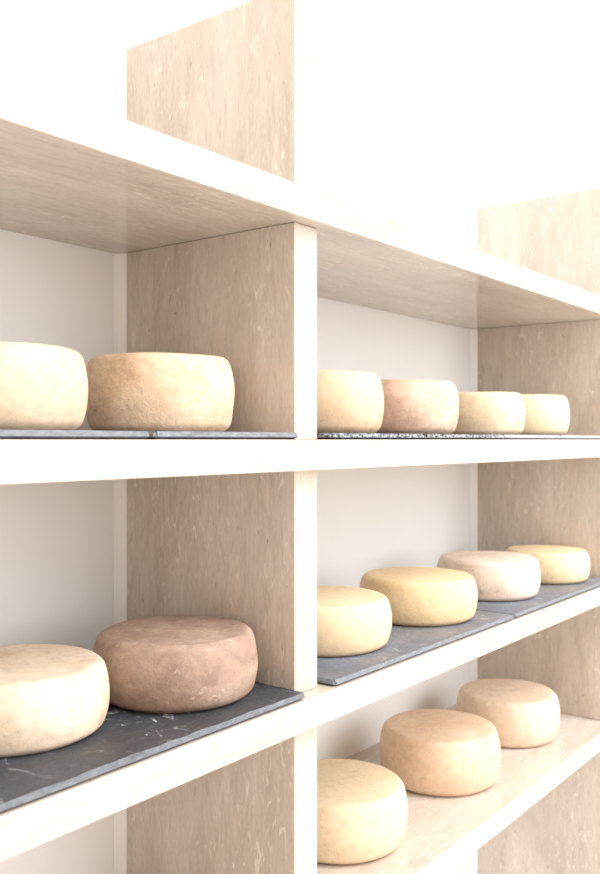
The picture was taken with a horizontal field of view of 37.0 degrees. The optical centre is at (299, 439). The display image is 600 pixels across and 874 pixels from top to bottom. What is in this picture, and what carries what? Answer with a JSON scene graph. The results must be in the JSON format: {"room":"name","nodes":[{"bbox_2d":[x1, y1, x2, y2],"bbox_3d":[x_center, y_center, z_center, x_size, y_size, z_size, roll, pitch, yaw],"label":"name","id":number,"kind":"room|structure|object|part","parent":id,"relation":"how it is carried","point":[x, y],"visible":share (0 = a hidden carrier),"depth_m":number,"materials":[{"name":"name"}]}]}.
{"room":"food shop","nodes":[
{"label":"food shop","id":0,"kind":"room"},
{"bbox_2d":[0,0,599,873],"bbox_3d":[0.265,-0.375,2.290,0.120,3.650,8.000,0,0,37],"label":"wall","id":1,"kind":"structure","parent":0,"point":[430,112],"depth_m":2.04,"materials":[{"name":"white paint"}]},
{"bbox_3d":[2.007,1.500,0.956,4.508,0.100,8.000,0,0,37],"label":"floor","id":2,"kind":"structure","parent":0,"visible":0},
{"bbox_2d":[0,0,599,873],"bbox_3d":[0.254,0.410,1.857,0.388,2.080,3.834,0,0,37],"label":"shelving unit","id":3,"kind":"object","parent":2,"relation":"on","point":[200,182],"visible":0.71,"depth_m":1.33,"materials":[{"name":"wood"}]},
{"bbox_2d":[0,430,148,438],"bbox_3d":[-0.384,-0.005,0.980,0.325,0.009,0.298,0,0,37],"label":"plate","id":4,"kind":"object","parent":3,"relation":"on","point":[4,434],"visible":1,"depth_m":0.91,"materials":[{"name":"grey stone"}]},
{"bbox_2d":[0,342,87,429],"bbox_3d":[-0.351,-0.056,1.011,0.220,0.093,0.220,0,0,37],"label":"cheese wheel","id":5,"kind":"object","parent":4,"relation":"on","point":[43,386],"visible":0.95,"depth_m":0.94,"materials":[{"name":"beige food"}]},
{"bbox_2d":[0,682,304,811],"bbox_3d":[-0.314,0.349,1.071,0.326,0.009,0.638,0,0,37],"label":"slate board","id":6,"kind":"object","parent":3,"relation":"on","point":[125,736],"visible":0.44,"depth_m":1.02,"materials":[{"name":"stone"}]},
{"bbox_2d":[0,644,109,756],"bbox_3d":[-0.337,0.304,1.063,0.218,0.082,0.220,0,0,37],"label":"cheese wheel","id":7,"kind":"object","parent":6,"relation":"on","point":[53,696],"visible":1,"depth_m":1.00,"materials":[{"name":"beige food"}]},
{"bbox_2d":[93,615,257,712],"bbox_3d":[-0.169,0.300,1.220,0.222,0.088,0.221,0,0,37],"label":"cheese wheel","id":8,"kind":"object","parent":6,"relation":"on","point":[178,663],"visible":0.94,"depth_m":1.13,"materials":[{"name":"brown food"}]},
{"bbox_2d":[145,431,297,438],"bbox_3d":[-0.209,-0.005,1.208,0.325,0.009,0.267,0,0,37],"label":"plate","id":9,"kind":"object","parent":3,"relation":"on","point":[152,434],"visible":0.59,"depth_m":1.09,"materials":[{"name":"grey stone"}]},
{"bbox_2d":[86,352,234,431],"bbox_3d":[-0.190,-0.061,1.222,0.203,0.103,0.203,0,0,37],"label":"cheese wheel","id":10,"kind":"object","parent":9,"relation":"on","point":[141,391],"visible":0.86,"depth_m":1.14,"materials":[{"name":"beige food"}]},
{"bbox_3d":[-0.128,0.550,1.365,0.343,0.306,0.053,0,0,37],"label":"upright panel","id":11,"kind":"part","parent":3,"relation":"part of","materials":[{"name":"wood"}]},
{"bbox_3d":[-0.128,0.198,1.365,0.343,0.311,0.053,0,0,37],"label":"upright panel","id":12,"kind":"part","parent":3,"relation":"part of","materials":[{"name":"wood"}]},
{"bbox_3d":[-0.128,-0.150,1.365,0.343,0.300,0.053,0,0,37],"label":"upright panel","id":13,"kind":"part","parent":3,"relation":"part of","materials":[{"name":"wood"}]},
{"bbox_3d":[-0.128,-0.487,1.365,0.343,0.286,0.053,0,0,37],"label":"upright panel","id":14,"kind":"part","parent":3,"relation":"part of","materials":[{"name":"wood"}]},
{"bbox_3d":[0.257,0.375,1.861,0.388,0.042,3.823,0,0,37],"label":"shelf","id":15,"kind":"part","parent":3,"relation":"part of","materials":[{"name":"wood"}]},
{"bbox_3d":[0.257,0.021,1.861,0.388,0.042,3.823,0,0,37],"label":"shelf","id":16,"kind":"part","parent":3,"relation":"part of","materials":[{"name":"wood"}]},
{"bbox_3d":[0.257,-0.322,1.861,0.388,0.042,3.823,0,0,37],"label":"shelf","id":17,"kind":"part","parent":3,"relation":"part of","materials":[{"name":"wood"}]},
{"bbox_2d":[317,759,407,863],"bbox_3d":[0.068,0.652,1.585,0.244,0.102,0.244,0,0,37],"label":"cheese wheel","id":18,"kind":"object","parent":3,"relation":"on","point":[362,806],"visible":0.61,"depth_m":1.49,"materials":[{"name":"beige food"}]},
{"bbox_2d":[317,433,423,438],"bbox_3d":[-0.002,-0.005,1.478,0.325,0.009,0.269,0,0,37],"label":"plate","id":19,"kind":"object","parent":3,"relation":"on","point":[319,435],"visible":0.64,"depth_m":1.35,"materials":[{"name":"stone"}]},
{"bbox_2d":[317,370,383,432],"bbox_3d":[0.033,-0.060,1.514,0.216,0.101,0.217,0,0,37],"label":"cheese wheel","id":20,"kind":"object","parent":19,"relation":"on","point":[347,401],"visible":0.48,"depth_m":1.42,"materials":[{"name":"beige food"}]},
{"bbox_2d":[317,610,512,684],"bbox_3d":[0.107,0.349,1.621,0.326,0.009,0.610,0,0,37],"label":"slate board","id":21,"kind":"object","parent":3,"relation":"on","point":[404,642],"visible":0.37,"depth_m":1.49,"materials":[{"name":"grey stone"}]},
{"bbox_2d":[317,586,391,656],"bbox_3d":[0.043,0.303,1.514,0.224,0.083,0.224,0,0,37],"label":"cheese wheel","id":22,"kind":"object","parent":21,"relation":"on","point":[351,621],"visible":0.65,"depth_m":1.42,"materials":[{"name":"beige food"}]},
{"bbox_2d":[359,567,477,626],"bbox_3d":[0.229,0.303,1.747,0.229,0.084,0.230,0,0,37],"label":"cheese wheel","id":23,"kind":"object","parent":21,"relation":"on","point":[417,596],"visible":0.87,"depth_m":1.65,"materials":[{"name":"yellow food"}]},
{"bbox_2d":[379,709,500,796],"bbox_3d":[0.291,0.648,1.868,0.249,0.110,0.250,0,0,37],"label":"cheese wheel","id":24,"kind":"object","parent":3,"relation":"on","point":[433,752],"visible":0.94,"depth_m":1.78,"materials":[{"name":"beige food"}]},
{"bbox_3d":[0.257,0.724,1.861,0.388,0.042,3.823,0,0,37],"label":"shelf","id":25,"kind":"part","parent":3,"relation":"part of","materials":[{"name":"wood"}]},
{"bbox_2d":[422,434,502,438],"bbox_3d":[0.172,-0.005,1.707,0.325,0.009,0.299,0,0,37],"label":"plate","id":26,"kind":"object","parent":3,"relation":"on","point":[426,436],"visible":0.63,"depth_m":1.59,"materials":[{"name":"stone"}]},
{"bbox_2d":[376,379,458,433],"bbox_3d":[0.197,-0.060,1.727,0.215,0.102,0.214,0,0,37],"label":"cheese wheel","id":27,"kind":"object","parent":26,"relation":"on","point":[411,406],"visible":0.62,"depth_m":1.63,"materials":[{"name":"beige food"}]},
{"bbox_2d":[456,679,559,747],"bbox_3d":[0.495,0.650,2.143,0.242,0.106,0.241,0,0,37],"label":"cheese wheel","id":28,"kind":"object","parent":3,"relation":"on","point":[524,714],"visible":0.77,"depth_m":2.05,"materials":[{"name":"beige food"}]},
{"bbox_2d":[501,435,559,438],"bbox_3d":[0.353,-0.005,1.942,0.325,0.009,0.287,0,0,37],"label":"plate","id":29,"kind":"object","parent":3,"relation":"on","point":[504,436],"visible":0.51,"depth_m":1.83,"materials":[{"name":"stone"}]},
{"bbox_2d":[451,392,525,434],"bbox_3d":[0.386,-0.056,1.974,0.216,0.092,0.216,0,0,37],"label":"cheese wheel","id":30,"kind":"object","parent":29,"relation":"on","point":[491,413],"visible":0.64,"depth_m":1.88,"materials":[{"name":"food"}]},
{"bbox_2d":[476,577,599,617],"bbox_3d":[0.468,0.349,2.093,0.326,0.009,0.570,0,0,37],"label":"plate","id":31,"kind":"object","parent":3,"relation":"on","point":[547,594],"visible":0.32,"depth_m":1.93,"materials":[{"name":"grey stone"}]},
{"bbox_2d":[437,551,540,601],"bbox_3d":[0.419,0.302,2.000,0.228,0.085,0.229,0,0,37],"label":"cheese wheel","id":32,"kind":"object","parent":31,"relation":"on","point":[499,576],"visible":0.77,"depth_m":1.90,"materials":[{"name":"beige food"}]},
{"bbox_2d":[506,545,589,584],"bbox_3d":[0.608,0.307,2.215,0.206,0.075,0.206,0,0,37],"label":"cheese wheel","id":33,"kind":"object","parent":31,"relation":"on","point":[559,565],"visible":0.73,"depth_m":2.13,"materials":[{"name":"yellow food"}]},
{"bbox_3d":[0.636,1.098,2.362,0.343,0.704,0.053,0,0,37],"label":"upright panel","id":34,"kind":"part","parent":3,"relation":"part of","materials":[{"name":"wood"}]},
{"bbox_3d":[0.636,0.550,2.362,0.343,0.306,0.053,0,0,37],"label":"upright panel","id":35,"kind":"part","parent":3,"relation":"part of","materials":[{"name":"wood"}]},
{"bbox_3d":[0.636,0.198,2.362,0.343,0.311,0.053,0,0,37],"label":"upright panel","id":36,"kind":"part","parent":3,"relation":"part of","materials":[{"name":"wood"}]},
{"bbox_3d":[0.636,-0.150,2.362,0.343,0.300,0.053,0,0,37],"label":"upright panel","id":37,"kind":"part","parent":3,"relation":"part of","materials":[{"name":"wood"}]},
{"bbox_3d":[0.636,-0.487,2.362,0.343,0.286,0.053,0,0,37],"label":"upright panel","id":38,"kind":"part","parent":3,"relation":"part of","materials":[{"name":"wood"}]},
{"bbox_2d":[558,435,599,438],"bbox_3d":[0.533,-0.005,2.178,0.325,0.009,0.298,0,0,37],"label":"plate","id":39,"kind":"object","parent":3,"relation":"on","point":[561,436],"visible":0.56,"depth_m":2.05,"materials":[{"name":"stone"}]},
{"bbox_2d":[519,394,569,434],"bbox_3d":[0.543,-0.058,2.180,0.216,0.097,0.216,0,0,37],"label":"cheese wheel","id":40,"kind":"object","parent":39,"relation":"on","point":[546,414],"visible":0.41,"depth_m":2.08,"materials":[{"name":"beige food"}]}
]}

